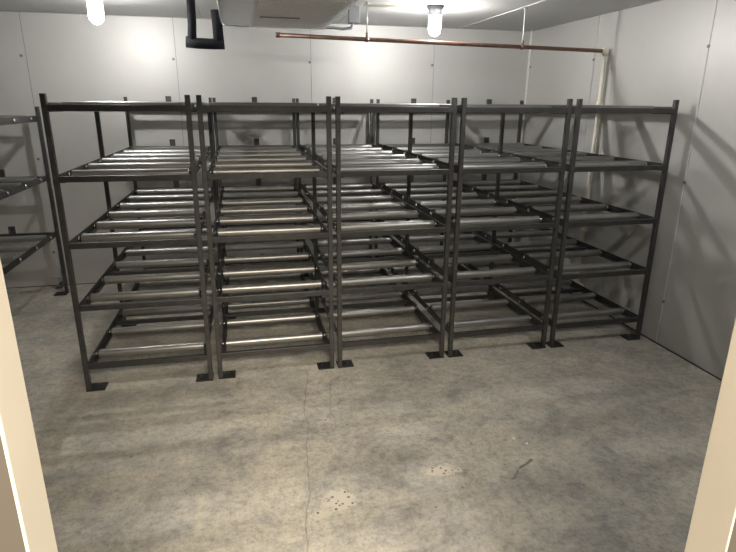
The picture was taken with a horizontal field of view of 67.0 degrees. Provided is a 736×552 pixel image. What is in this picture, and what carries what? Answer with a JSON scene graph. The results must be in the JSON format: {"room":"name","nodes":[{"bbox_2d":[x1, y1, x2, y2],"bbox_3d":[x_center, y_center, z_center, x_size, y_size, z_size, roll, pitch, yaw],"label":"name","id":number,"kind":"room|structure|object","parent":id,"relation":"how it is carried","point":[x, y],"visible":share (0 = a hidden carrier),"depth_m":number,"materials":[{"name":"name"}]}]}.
{"room":"mortuary cold room","nodes":[
{"label":"mortuary cold room","id":0,"kind":"room"},
{"bbox_2d":[0,11,530,287],"bbox_3d":[-1.008,-1.155,5.300,5.326,2.335,0.126,-3,18,-12],"label":"wall","id":1,"kind":"structure","parent":0,"point":[64,57],"depth_m":5.05,"materials":[{"name":"white paint"}]},
{"bbox_2d":[6,276,215,288],"bbox_3d":[-1.007,-0.026,5.590,5.320,0.006,0.005,-3,18,-12],"label":"trim","id":2,"kind":"structure","parent":1,"relation":"attached to","point":[209,276],"depth_m":5.16,"materials":[{"name":"grey metal"}]},
{"bbox_2d":[7,0,661,30],"bbox_3d":[-0.458,-1.545,2.649,5.326,0.004,4.835,-3,18,-12],"label":"trim","id":3,"kind":"structure","parent":1,"relation":"attached to","point":[659,0],"depth_m":4.72,"materials":[{"name":"white metal"}]},
{"bbox_2d":[459,0,544,28],"bbox_3d":[1.402,-1.657,3.051,0.009,0.003,4.835,-3,18,-12],"label":"trim","id":4,"kind":"structure","parent":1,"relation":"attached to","point":[543,0],"depth_m":4.51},
{"bbox_2d":[512,31,531,241],"bbox_3d":[1.597,-1.291,5.802,0.013,2.335,0.013,-3,18,-12],"label":"trim","id":5,"kind":"structure","parent":1,"relation":"attached to","point":[531,31],"depth_m":5.62,"materials":[{"name":"white metal"}]},
{"bbox_2d":[0,0,658,30],"bbox_3d":[-0.461,-1.609,2.647,5.526,0.120,5.000,-3,18,-12],"label":"ceiling","id":6,"kind":"structure","parent":0,"point":[455,13],"depth_m":4.32,"materials":[{"name":"white paint"}]},
{"bbox_2d":[86,0,102,17],"bbox_3d":[-1.786,-1.757,3.637,0.124,0.207,0.124,-3,18,-12],"label":"ceiling lamp","id":7,"kind":"object","parent":6,"relation":"attached to","point":[95,12],"visible":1,"depth_m":3.63,"materials":[{"name":"white plastic"}]},
{"bbox_2d":[186,0,224,49],"bbox_3d":[-1.153,-1.770,3.900,0.267,0.332,0.076,-3,18,-12],"label":"insulated pipe","id":8,"kind":"object","parent":6,"relation":"attached to","point":[217,43],"visible":0.93,"depth_m":3.89,"materials":[{"name":"black plastic"}]},
{"bbox_2d":[217,0,358,29],"bbox_3d":[-0.535,-1.685,3.392,0.746,0.181,1.435,-3,18,-12],"label":"cooler","id":9,"kind":"object","parent":6,"relation":"hanging from","point":[286,14],"visible":0.98,"depth_m":3.40,"materials":[{"name":"metal"}]},
{"bbox_2d":[326,6,359,30],"bbox_3d":[-0.195,-1.921,4.139,0.258,0.169,0.067,-3,18,-12],"label":"junction box","id":10,"kind":"object","parent":6,"relation":"attached to","point":[354,11],"visible":0.83,"depth_m":4.13,"materials":[{"name":"grey metal"}]},
{"bbox_2d":[365,2,368,41],"bbox_3d":[-0.007,-1.827,4.002,0.031,0.265,0.038,-3,18,-12],"label":"hanger","id":11,"kind":"object","parent":6,"relation":"hanging from","point":[367,3],"visible":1,"depth_m":4.00,"materials":[{"name":"white metal"}]},
{"bbox_2d":[363,4,426,11],"bbox_3d":[0.199,-1.963,4.074,0.478,0.041,0.032,-2,18,-9],"label":"conduit","id":12,"kind":"object","parent":6,"relation":"attached to","point":[369,5],"visible":1,"depth_m":4.07,"materials":[{"name":"white plastic"}]},
{"bbox_2d":[427,5,443,29],"bbox_3d":[0.497,-1.893,4.131,0.124,0.207,0.124,-3,18,-12],"label":"ceiling lamp","id":13,"kind":"object","parent":6,"relation":"attached to","point":[434,10],"visible":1,"depth_m":4.08,"materials":[{"name":"white plastic"}]},
{"bbox_2d":[520,8,527,49],"bbox_3d":[1.175,-1.864,4.192,0.031,0.290,0.038,-3,18,-12],"label":"hanger","id":14,"kind":"object","parent":6,"relation":"hanging from","point":[525,9],"visible":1,"depth_m":4.20,"materials":[{"name":"white metal"}]},
{"bbox_2d":[275,32,602,52],"bbox_3d":[0.586,-1.733,4.133,2.514,0.085,0.035,-2,18,-9],"label":"copper pipe","id":15,"kind":"object","parent":14,"relation":"hanging from","point":[278,34],"visible":1,"depth_m":4.11,"materials":[{"name":"metal"}]},
{"bbox_2d":[6,264,721,551],"bbox_3d":[-0.213,1.090,2.244,5.726,0.120,7.635,-3,18,-12],"label":"floor","id":16,"kind":"structure","parent":0,"point":[400,449],"depth_m":2.86,"materials":[{"name":"concrete"}]},
{"bbox_2d":[0,107,68,295],"bbox_3d":[-2.812,-0.290,3.712,0.727,1.600,2.122,-3,18,-12],"label":"rack","id":17,"kind":"object","parent":16,"relation":"on","point":[11,185],"visible":0.97,"depth_m":4.52,"materials":[{"name":"black metal"}]},
{"bbox_2d":[53,277,63,287],"bbox_3d":[-2.848,0.059,5.122,0.090,0.095,0.060,-3,18,-12],"label":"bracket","id":18,"kind":"object","parent":16,"relation":"on","point":[57,278],"visible":0.9,"depth_m":5.11,"materials":[{"name":"metal"}]},
{"bbox_2d":[39,93,224,391],"bbox_3d":[-1.527,-0.451,4.106,0.729,1.692,2.122,-3,18,-12],"label":"rack","id":19,"kind":"object","parent":16,"relation":"on","point":[174,163],"visible":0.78,"depth_m":3.47,"materials":[{"name":"black metal"}]},
{"bbox_2d":[196,95,333,378],"bbox_3d":[-0.799,-0.495,4.268,0.729,1.692,2.122,-3,18,-12],"label":"rack","id":20,"kind":"object","parent":16,"relation":"on","point":[256,161],"visible":1,"depth_m":3.69,"materials":[{"name":"metal"}]},
{"bbox_2d":[295,96,456,367],"bbox_3d":[-0.074,-0.540,4.429,0.729,1.692,2.122,-4,18,-13],"label":"rack","id":21,"kind":"object","parent":16,"relation":"on","point":[348,160],"visible":0.8,"depth_m":3.81,"materials":[{"name":"metal"}]},
{"bbox_2d":[375,98,572,357],"bbox_3d":[0.669,-0.584,4.589,0.729,1.692,2.122,-4,18,-13],"label":"rack","id":22,"kind":"object","parent":16,"relation":"on","point":[467,160],"visible":0.74,"depth_m":4.00,"materials":[{"name":"metal"}]},
{"bbox_2d":[449,99,679,347],"bbox_3d":[1.421,-0.628,4.750,0.729,1.692,2.122,-3,18,-12],"label":"rack","id":23,"kind":"object","parent":16,"relation":"on","point":[576,161],"visible":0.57,"depth_m":4.16,"materials":[{"name":"metal"}]},
{"bbox_2d":[0,435,735,551],"bbox_3d":[0.070,0.283,0.716,5.526,2.335,0.063,-3,18,-12],"label":"wall","id":24,"kind":"structure","parent":0,"point":[11,538],"depth_m":0.57,"materials":[{"name":"beige paint"}]},
{"bbox_2d":[0,260,735,551],"bbox_3d":[0.081,0.432,0.766,0.919,2.020,0.068,-3,18,-12],"label":"door frame","id":25,"kind":"structure","parent":24,"relation":"in","point":[714,512],"depth_m":0.62,"materials":[{"name":"beige wood"}]},
{"bbox_2d":[514,0,735,378],"bbox_3d":[2.194,-0.581,3.540,0.126,2.335,4.900,-3,18,-12],"label":"wall","id":26,"kind":"structure","parent":0,"point":[662,52],"depth_m":3.88,"materials":[{"name":"white paint"}]},
{"bbox_2d":[574,48,608,285],"bbox_3d":[1.858,-0.836,4.598,0.067,1.958,0.105,-3,18,-12],"label":"downpipe","id":27,"kind":"object","parent":26,"relation":"attached to","point":[605,52],"visible":0.75,"depth_m":4.51,"materials":[{"name":"white plastic"}]},
{"bbox_2d":[561,288,721,380],"bbox_3d":[2.116,0.518,3.921,0.006,0.008,4.800,-3,18,-12],"label":"trim","id":28,"kind":"structure","parent":26,"relation":"attached to","point":[561,288],"depth_m":3.92,"materials":[{"name":"grey metal"}]},
{"bbox_2d":[656,89,700,341],"bbox_3d":[2.098,-0.348,3.773,0.002,1.750,0.004,-3,18,-12],"label":"trim","id":29,"kind":"structure","parent":26,"relation":"attached to","point":[700,89],"depth_m":3.74,"materials":[{"name":"white metal"}]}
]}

